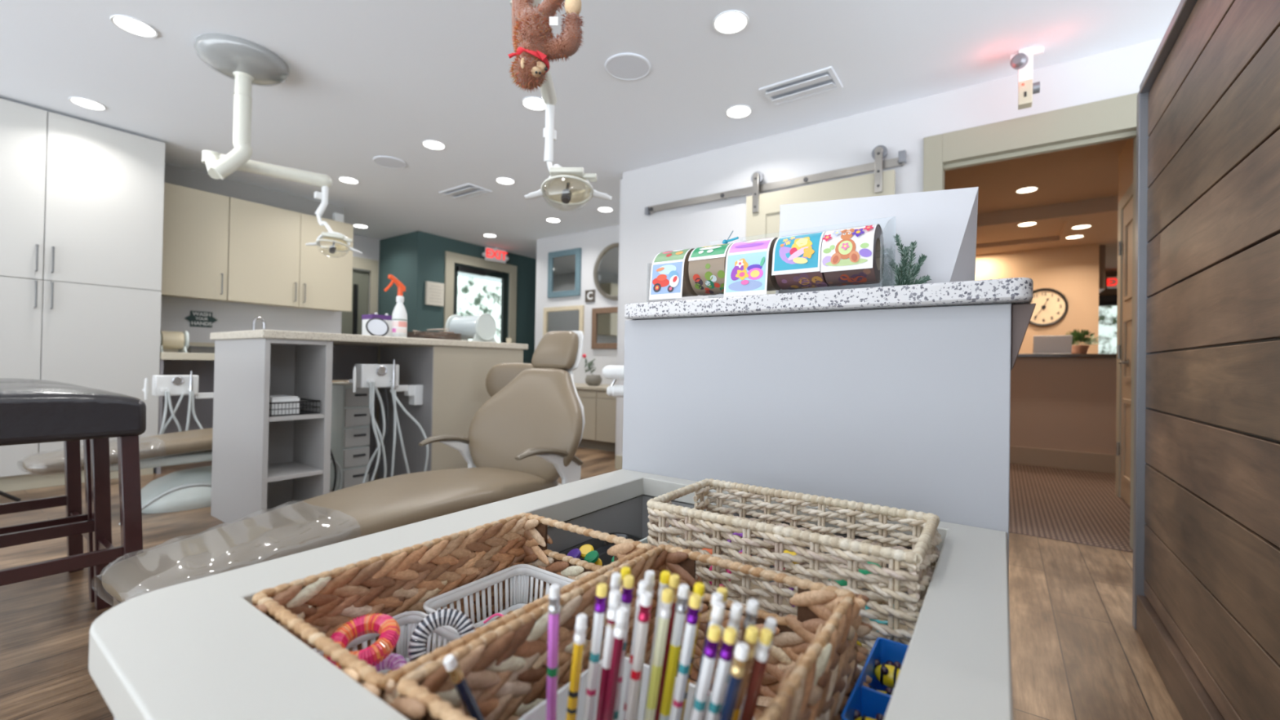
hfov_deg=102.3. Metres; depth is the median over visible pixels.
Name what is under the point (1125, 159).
wall
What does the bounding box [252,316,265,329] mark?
tap
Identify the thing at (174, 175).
soffit
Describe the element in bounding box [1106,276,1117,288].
exit sign
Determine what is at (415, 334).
tray
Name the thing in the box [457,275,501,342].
backdrop
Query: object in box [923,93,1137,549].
trim
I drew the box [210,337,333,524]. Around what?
bookcase
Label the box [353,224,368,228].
recessed light
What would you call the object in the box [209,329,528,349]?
island countertop
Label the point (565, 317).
wall mirror
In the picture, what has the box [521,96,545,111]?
recessed light
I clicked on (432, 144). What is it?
recessed light
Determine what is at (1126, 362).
door
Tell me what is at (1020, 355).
countertop
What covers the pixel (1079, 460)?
baseboard
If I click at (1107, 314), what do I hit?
garden
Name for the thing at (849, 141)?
wall
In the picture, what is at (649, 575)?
pencil
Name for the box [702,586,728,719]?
pencil
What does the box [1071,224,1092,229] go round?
recessed light
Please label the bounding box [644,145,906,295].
barn door
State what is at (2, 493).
tripod stand
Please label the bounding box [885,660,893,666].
toy
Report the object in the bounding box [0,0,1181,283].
ceiling
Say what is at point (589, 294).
plaque
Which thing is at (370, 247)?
wall
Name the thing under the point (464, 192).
ceiling vent
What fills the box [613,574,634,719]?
pencil
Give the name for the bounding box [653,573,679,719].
pencil
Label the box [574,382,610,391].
countertop
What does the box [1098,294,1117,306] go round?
window
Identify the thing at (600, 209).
recessed light
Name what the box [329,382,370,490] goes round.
drawer unit
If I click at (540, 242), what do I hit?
wall
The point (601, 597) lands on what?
pencil
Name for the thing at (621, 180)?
wall
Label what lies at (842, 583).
ball
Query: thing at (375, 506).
seat cushion
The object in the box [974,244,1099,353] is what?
wall
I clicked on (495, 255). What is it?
exit sign
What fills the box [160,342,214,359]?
countertop
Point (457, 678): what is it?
pencil
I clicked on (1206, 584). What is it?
wall
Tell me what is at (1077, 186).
ceiling
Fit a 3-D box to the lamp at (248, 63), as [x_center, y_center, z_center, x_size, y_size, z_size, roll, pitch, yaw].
[-2.077,-1.151,2.992,0.416,1.027,0.806,1,-1,35]
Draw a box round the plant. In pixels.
[1066,329,1099,353]
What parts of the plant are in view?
pot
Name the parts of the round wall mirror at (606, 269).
glass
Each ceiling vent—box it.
[439,182,492,199]
[759,66,843,106]
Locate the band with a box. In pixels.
[483,613,503,623]
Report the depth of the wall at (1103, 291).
6.19 m
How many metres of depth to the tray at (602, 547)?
0.78 m
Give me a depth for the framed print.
6.71 m
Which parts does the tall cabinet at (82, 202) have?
door, door, handle, handle, handle, handle, door, door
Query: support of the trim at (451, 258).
attached to the wall at (416, 258)
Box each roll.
[648,248,698,299]
[688,243,732,295]
[723,237,780,297]
[771,231,829,289]
[820,224,884,286]
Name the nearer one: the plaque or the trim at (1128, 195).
the trim at (1128, 195)
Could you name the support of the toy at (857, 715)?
in the bin at (869, 702)
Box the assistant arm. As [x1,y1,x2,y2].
[602,364,623,397]
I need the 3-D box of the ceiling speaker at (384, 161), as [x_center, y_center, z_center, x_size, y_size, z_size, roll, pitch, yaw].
[-2.088,-1.649,4.303,0.256,0.009,0.256,1,-1,35]
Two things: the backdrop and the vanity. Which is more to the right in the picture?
the vanity
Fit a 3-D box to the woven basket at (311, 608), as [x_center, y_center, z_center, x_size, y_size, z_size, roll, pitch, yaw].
[-0.156,0.258,0.495,0.230,0.121,0.330,1,-1,35]
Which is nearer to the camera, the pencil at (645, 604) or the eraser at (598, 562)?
the pencil at (645, 604)
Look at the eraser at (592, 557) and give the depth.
0.69 m
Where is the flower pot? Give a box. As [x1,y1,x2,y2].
[582,354,601,386]
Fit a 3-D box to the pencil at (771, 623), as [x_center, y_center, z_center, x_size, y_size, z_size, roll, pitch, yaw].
[0.070,0.233,0.332,0.008,0.143,0.038,1,-1,-44]
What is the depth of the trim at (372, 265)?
7.00 m
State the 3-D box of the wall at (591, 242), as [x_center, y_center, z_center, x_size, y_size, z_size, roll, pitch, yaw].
[-0.330,-0.329,6.240,2.320,2.555,0.120,1,-1,35]
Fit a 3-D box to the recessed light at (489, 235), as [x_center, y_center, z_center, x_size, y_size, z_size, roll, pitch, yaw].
[-1.961,-1.626,6.738,0.171,0.007,0.171,1,-1,35]
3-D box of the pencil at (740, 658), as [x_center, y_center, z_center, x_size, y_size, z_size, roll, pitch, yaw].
[0.043,0.230,0.292,0.038,0.148,0.008,1,-1,42]
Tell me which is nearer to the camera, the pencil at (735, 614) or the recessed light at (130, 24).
the pencil at (735, 614)
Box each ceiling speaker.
[373,155,406,168]
[604,53,650,80]
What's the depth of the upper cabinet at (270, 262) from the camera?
4.88 m
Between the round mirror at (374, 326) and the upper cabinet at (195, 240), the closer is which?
the round mirror at (374, 326)
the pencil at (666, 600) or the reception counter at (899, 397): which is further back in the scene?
the reception counter at (899, 397)
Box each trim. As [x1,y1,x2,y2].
[352,256,378,314]
[443,250,517,343]
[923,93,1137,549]
[1115,182,1133,497]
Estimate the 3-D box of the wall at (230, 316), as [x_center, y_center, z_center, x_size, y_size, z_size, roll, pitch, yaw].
[-5.008,-0.435,3.233,0.120,2.555,5.920,1,-1,35]
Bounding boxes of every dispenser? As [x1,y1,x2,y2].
[160,330,189,352]
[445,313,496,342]
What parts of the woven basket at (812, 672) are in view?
panel, panel, panel, panel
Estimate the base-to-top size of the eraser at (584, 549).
0.015 m
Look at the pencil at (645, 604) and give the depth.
0.32 m
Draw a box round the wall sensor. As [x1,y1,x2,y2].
[332,212,343,222]
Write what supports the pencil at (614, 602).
in the pencil cup at (539, 712)
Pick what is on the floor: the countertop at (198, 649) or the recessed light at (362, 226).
the countertop at (198, 649)
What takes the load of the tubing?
on the floor
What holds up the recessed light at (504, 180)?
in the ceiling at (366, 80)
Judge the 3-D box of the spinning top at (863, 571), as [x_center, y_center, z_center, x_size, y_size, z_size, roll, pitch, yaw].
[0.261,0.238,0.583,0.024,0.018,0.023,1,-1,35]
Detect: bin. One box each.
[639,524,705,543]
[840,637,908,719]
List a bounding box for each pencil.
[443,654,484,719]
[546,583,560,719]
[565,613,586,719]
[583,582,607,719]
[595,589,620,719]
[603,606,628,719]
[608,572,621,598]
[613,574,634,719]
[619,566,631,607]
[622,580,648,719]
[624,591,652,719]
[635,569,654,719]
[642,570,671,719]
[644,587,673,719]
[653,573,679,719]
[658,583,689,719]
[670,593,701,719]
[680,582,704,719]
[689,591,723,719]
[690,624,720,719]
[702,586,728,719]
[702,602,724,718]
[705,626,737,719]
[717,601,743,719]
[719,642,749,719]
[732,625,759,719]
[738,627,773,719]
[739,598,759,642]
[751,617,777,719]
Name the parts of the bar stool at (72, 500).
seat, leg, leg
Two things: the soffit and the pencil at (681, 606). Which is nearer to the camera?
the pencil at (681, 606)
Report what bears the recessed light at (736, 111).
in the ceiling at (366, 80)
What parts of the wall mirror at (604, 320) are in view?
glass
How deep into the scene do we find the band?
0.52 m
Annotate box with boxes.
[361,312,391,336]
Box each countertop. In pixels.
[88,469,1013,719]
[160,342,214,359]
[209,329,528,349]
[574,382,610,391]
[1017,353,1116,358]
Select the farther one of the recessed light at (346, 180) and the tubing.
the recessed light at (346, 180)
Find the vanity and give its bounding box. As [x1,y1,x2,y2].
[574,382,616,452]
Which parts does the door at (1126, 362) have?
lever handle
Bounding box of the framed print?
[424,280,444,306]
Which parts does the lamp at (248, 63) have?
swing arm, handle, drop rod, handle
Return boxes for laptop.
[1032,335,1072,353]
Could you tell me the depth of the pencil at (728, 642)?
0.29 m
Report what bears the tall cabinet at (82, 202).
on the floor
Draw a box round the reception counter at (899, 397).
[622,277,1035,580]
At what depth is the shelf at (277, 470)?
2.75 m
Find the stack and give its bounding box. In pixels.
[269,395,299,415]
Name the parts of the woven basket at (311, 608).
panel, panel, panel, panel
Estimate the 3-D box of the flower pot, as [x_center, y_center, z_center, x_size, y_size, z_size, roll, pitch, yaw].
[-0.544,0.109,5.758,0.258,0.354,0.189,1,-1,35]
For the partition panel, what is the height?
0.188 m
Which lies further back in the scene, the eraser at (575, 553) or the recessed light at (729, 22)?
the recessed light at (729, 22)
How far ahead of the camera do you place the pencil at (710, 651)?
0.30 m
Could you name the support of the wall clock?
attached to the wall at (1073, 272)
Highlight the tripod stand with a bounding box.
[0,490,21,501]
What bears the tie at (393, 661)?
in the tray at (407, 621)
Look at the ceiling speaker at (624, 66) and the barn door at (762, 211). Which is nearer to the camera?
the ceiling speaker at (624, 66)
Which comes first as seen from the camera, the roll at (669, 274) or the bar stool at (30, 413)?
the roll at (669, 274)
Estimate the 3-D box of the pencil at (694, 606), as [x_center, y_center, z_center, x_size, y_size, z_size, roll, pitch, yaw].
[0.024,0.225,0.328,0.008,0.158,0.033,1,-1,-45]
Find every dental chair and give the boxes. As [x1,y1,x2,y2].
[22,449,64,473]
[102,330,585,602]
[138,427,213,513]
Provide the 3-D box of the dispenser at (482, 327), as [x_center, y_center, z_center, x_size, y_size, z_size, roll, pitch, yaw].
[-1.251,-0.235,3.817,0.318,0.212,0.268,1,-1,28]
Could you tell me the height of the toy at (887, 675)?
0.020 m
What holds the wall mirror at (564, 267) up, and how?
attached to the wall at (591, 242)
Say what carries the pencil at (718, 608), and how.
in the pencil cup at (539, 712)
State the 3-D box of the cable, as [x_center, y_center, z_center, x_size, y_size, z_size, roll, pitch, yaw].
[-2.598,0.791,2.897,0.048,0.169,0.473,1,-1,30]
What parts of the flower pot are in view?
pot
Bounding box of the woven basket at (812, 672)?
[382,543,872,719]
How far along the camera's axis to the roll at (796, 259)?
0.81 m
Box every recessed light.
[68,97,106,111]
[110,14,158,38]
[337,177,359,183]
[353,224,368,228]
[422,140,445,150]
[483,233,497,237]
[495,177,515,184]
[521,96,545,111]
[546,217,560,222]
[597,207,613,212]
[712,10,748,34]
[725,105,751,118]
[1015,186,1039,193]
[1017,222,1037,226]
[1064,235,1084,239]
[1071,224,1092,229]
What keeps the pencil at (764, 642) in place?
in the pencil cup at (539, 712)
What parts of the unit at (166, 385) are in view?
control panel, swing arm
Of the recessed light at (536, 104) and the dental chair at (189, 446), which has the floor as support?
the dental chair at (189, 446)
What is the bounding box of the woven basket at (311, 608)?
[251,512,656,700]
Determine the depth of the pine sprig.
0.83 m
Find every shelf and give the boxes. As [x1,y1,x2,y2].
[267,461,323,482]
[268,413,324,422]
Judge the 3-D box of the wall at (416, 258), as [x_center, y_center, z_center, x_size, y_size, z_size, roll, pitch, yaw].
[-1.692,-0.335,8.175,4.368,2.555,1.190,1,-1,-41]
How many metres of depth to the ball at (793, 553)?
0.66 m
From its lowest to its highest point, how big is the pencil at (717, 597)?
0.158 m
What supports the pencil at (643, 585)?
in the pencil cup at (539, 712)
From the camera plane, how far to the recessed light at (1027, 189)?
4.70 m
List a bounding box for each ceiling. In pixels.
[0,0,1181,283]
[944,138,1128,271]
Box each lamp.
[194,33,362,253]
[510,0,612,205]
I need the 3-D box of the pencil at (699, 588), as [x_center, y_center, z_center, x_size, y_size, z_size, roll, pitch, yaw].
[0.029,0.225,0.345,0.008,0.158,0.032,1,-1,-43]
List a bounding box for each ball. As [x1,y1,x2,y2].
[783,549,799,564]
[828,578,847,586]
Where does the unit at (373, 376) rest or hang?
attached to the kitchen island
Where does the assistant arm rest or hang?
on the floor
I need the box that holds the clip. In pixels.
[722,231,738,244]
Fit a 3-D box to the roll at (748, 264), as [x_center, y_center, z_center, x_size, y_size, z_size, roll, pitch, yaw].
[0.199,-0.155,0.883,0.075,0.101,0.093,1,-1,35]
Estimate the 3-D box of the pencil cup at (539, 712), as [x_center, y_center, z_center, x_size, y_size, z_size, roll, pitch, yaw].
[-0.003,0.279,0.351,0.136,0.062,0.124,1,-1,35]
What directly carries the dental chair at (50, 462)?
on the floor
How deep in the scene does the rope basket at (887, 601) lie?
0.59 m
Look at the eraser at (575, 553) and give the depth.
0.70 m
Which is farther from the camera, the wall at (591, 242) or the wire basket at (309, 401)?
the wall at (591, 242)
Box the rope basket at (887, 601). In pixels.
[646,478,942,672]
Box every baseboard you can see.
[615,454,622,469]
[1009,445,1115,473]
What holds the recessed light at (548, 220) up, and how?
in the ceiling at (366, 80)
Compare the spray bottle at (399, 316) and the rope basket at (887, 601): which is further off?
the spray bottle at (399, 316)
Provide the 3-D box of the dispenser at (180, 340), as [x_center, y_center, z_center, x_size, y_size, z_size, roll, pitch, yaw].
[-3.737,-0.151,4.107,0.227,0.180,0.188,1,-1,35]
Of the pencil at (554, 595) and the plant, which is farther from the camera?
the plant
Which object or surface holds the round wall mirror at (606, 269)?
attached to the wall at (591, 242)
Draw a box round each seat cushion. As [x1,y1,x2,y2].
[22,427,213,473]
[102,466,558,602]
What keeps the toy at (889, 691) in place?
in the bin at (869, 702)
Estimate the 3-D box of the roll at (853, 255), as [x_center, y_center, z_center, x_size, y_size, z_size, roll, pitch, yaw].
[0.328,-0.160,0.794,0.074,0.088,0.091,1,-1,35]
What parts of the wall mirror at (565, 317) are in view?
glass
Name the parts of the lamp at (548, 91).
handle, swing arm, drop rod, handle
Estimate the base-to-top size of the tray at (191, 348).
0.052 m
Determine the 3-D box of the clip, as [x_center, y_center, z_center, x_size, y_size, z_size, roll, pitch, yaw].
[0.170,-0.226,0.947,0.031,0.030,0.027,1,-1,35]
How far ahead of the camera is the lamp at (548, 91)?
2.09 m
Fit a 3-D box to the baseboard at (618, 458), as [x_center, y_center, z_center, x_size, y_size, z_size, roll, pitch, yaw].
[0.777,0.889,3.829,2.315,0.115,0.150,1,-1,35]
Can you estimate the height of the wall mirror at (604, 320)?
0.500 m
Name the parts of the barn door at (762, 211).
barn door rail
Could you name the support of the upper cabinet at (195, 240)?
attached to the wall at (230, 316)
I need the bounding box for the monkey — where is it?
[507,0,584,93]
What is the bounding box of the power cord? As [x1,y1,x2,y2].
[330,448,336,491]
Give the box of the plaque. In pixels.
[585,289,595,302]
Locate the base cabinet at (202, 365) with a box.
[153,342,214,474]
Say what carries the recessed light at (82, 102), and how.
in the ceiling at (366, 80)
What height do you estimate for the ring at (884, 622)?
0.028 m
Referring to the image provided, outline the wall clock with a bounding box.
[1029,288,1068,326]
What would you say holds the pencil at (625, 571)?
in the pencil cup at (539, 712)
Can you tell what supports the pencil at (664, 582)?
in the pencil cup at (539, 712)
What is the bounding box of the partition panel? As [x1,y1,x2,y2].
[775,186,978,293]
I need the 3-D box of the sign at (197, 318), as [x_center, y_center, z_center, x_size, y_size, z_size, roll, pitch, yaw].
[-3.941,-0.367,4.631,0.016,0.140,0.233,1,-1,35]
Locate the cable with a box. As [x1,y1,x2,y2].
[118,483,211,524]
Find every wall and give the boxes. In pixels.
[160,296,341,342]
[352,234,379,313]
[377,231,536,363]
[534,238,542,350]
[541,225,619,384]
[615,179,622,455]
[617,37,1162,456]
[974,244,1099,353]
[1098,245,1117,306]
[1118,137,1133,202]
[1132,0,1279,719]
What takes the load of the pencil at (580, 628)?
in the pencil cup at (539, 712)
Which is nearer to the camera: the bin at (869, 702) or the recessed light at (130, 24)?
the bin at (869, 702)
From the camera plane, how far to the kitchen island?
2.91 m
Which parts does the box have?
purple lid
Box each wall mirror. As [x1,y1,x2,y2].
[542,305,584,336]
[546,247,581,297]
[591,306,617,349]
[593,242,618,300]
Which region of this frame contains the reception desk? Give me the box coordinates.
[1009,357,1116,454]
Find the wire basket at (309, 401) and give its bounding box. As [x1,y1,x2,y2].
[268,398,320,416]
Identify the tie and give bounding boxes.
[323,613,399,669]
[373,653,407,671]
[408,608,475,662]
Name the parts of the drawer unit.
drawer, drawer, drawer, drawer, drawer, pull, pull, pull, pull, pull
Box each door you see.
[341,268,369,334]
[453,262,508,342]
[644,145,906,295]
[1115,196,1133,506]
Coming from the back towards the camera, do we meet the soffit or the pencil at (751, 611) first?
the soffit
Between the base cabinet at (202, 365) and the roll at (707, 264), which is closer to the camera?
the roll at (707, 264)
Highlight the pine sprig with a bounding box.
[888,233,931,285]
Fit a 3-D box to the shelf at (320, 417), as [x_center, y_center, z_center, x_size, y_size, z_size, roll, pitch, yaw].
[-1.916,0.295,2.762,0.374,0.022,0.257,1,-1,35]
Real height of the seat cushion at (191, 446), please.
0.152 m
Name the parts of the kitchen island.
panel, panel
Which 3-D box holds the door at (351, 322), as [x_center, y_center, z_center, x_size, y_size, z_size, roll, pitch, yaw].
[-3.940,-0.164,6.688,0.100,2.110,0.810,1,-1,35]
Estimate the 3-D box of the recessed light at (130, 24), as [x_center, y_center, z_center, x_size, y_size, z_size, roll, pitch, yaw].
[-2.535,-1.672,2.586,0.171,0.007,0.171,1,-1,35]
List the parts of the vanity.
drawer, door, door, drawer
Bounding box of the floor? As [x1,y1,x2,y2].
[0,446,1182,719]
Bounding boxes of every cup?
[506,337,511,342]
[518,657,754,719]
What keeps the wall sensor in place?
attached to the wall at (230, 316)
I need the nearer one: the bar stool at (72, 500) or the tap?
the bar stool at (72, 500)
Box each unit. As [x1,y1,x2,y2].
[142,371,213,434]
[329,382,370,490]
[348,359,429,483]
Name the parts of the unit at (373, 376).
control panel, swing arm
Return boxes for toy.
[853,709,884,719]
[869,684,893,695]
[874,658,902,688]
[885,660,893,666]
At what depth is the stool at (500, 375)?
3.43 m
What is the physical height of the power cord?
0.988 m
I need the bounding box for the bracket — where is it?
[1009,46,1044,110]
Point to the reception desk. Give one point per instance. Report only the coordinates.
(1057, 403)
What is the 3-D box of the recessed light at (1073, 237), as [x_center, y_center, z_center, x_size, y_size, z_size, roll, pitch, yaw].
[4.887,-1.383,5.793,0.171,0.007,0.171,1,-1,35]
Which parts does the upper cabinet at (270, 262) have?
door, handle, door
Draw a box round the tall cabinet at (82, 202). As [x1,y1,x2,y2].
[0,97,164,492]
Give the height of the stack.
0.090 m
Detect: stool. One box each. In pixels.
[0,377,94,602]
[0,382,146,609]
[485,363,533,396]
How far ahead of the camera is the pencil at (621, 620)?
0.32 m
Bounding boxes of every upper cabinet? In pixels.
[160,182,229,300]
[214,196,353,311]
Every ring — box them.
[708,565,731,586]
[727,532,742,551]
[865,604,893,626]
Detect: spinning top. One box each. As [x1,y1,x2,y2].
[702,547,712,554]
[857,561,881,574]
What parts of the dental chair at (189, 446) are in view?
backrest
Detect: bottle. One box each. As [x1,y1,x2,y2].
[383,274,407,337]
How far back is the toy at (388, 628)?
0.45 m
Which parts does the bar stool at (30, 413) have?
seat, leg, leg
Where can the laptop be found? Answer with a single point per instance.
(1042, 344)
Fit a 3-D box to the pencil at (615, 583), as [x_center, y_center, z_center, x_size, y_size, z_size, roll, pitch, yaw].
[-0.023,0.224,0.356,0.008,0.157,0.025,1,-1,-41]
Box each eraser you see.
[566,548,581,558]
[579,544,594,558]
[583,550,599,563]
[594,557,602,565]
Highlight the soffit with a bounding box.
[164,163,344,219]
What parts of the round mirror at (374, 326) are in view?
glass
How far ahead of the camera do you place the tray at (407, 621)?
0.51 m
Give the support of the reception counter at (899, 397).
on the floor
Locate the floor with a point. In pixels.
(1077, 653)
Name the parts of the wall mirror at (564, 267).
glass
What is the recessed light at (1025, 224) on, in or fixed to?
in the ceiling at (1077, 186)
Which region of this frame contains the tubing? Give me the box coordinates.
[330,456,342,490]
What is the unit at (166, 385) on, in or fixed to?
on the floor
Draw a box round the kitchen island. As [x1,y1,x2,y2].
[209,329,528,524]
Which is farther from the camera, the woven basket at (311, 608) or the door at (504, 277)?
the door at (504, 277)
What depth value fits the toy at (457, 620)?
0.47 m
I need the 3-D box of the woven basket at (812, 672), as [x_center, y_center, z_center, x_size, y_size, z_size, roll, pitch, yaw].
[0.018,0.257,0.377,0.225,0.125,0.328,1,-1,35]
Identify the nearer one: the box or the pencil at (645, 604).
the pencil at (645, 604)
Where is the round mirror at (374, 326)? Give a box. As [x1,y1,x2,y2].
[365,317,389,336]
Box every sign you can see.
[184,311,217,327]
[482,246,508,263]
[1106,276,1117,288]
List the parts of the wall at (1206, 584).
steel frame, board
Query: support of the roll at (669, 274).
in the holder
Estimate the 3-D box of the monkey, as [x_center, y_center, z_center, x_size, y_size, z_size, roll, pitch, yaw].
[-0.271,-0.977,1.446,0.236,0.440,0.121,1,-1,16]
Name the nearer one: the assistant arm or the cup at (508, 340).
the assistant arm
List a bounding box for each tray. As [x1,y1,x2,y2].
[186,346,214,353]
[312,610,460,674]
[406,328,461,340]
[558,532,644,566]
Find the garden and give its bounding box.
[1097,306,1117,354]

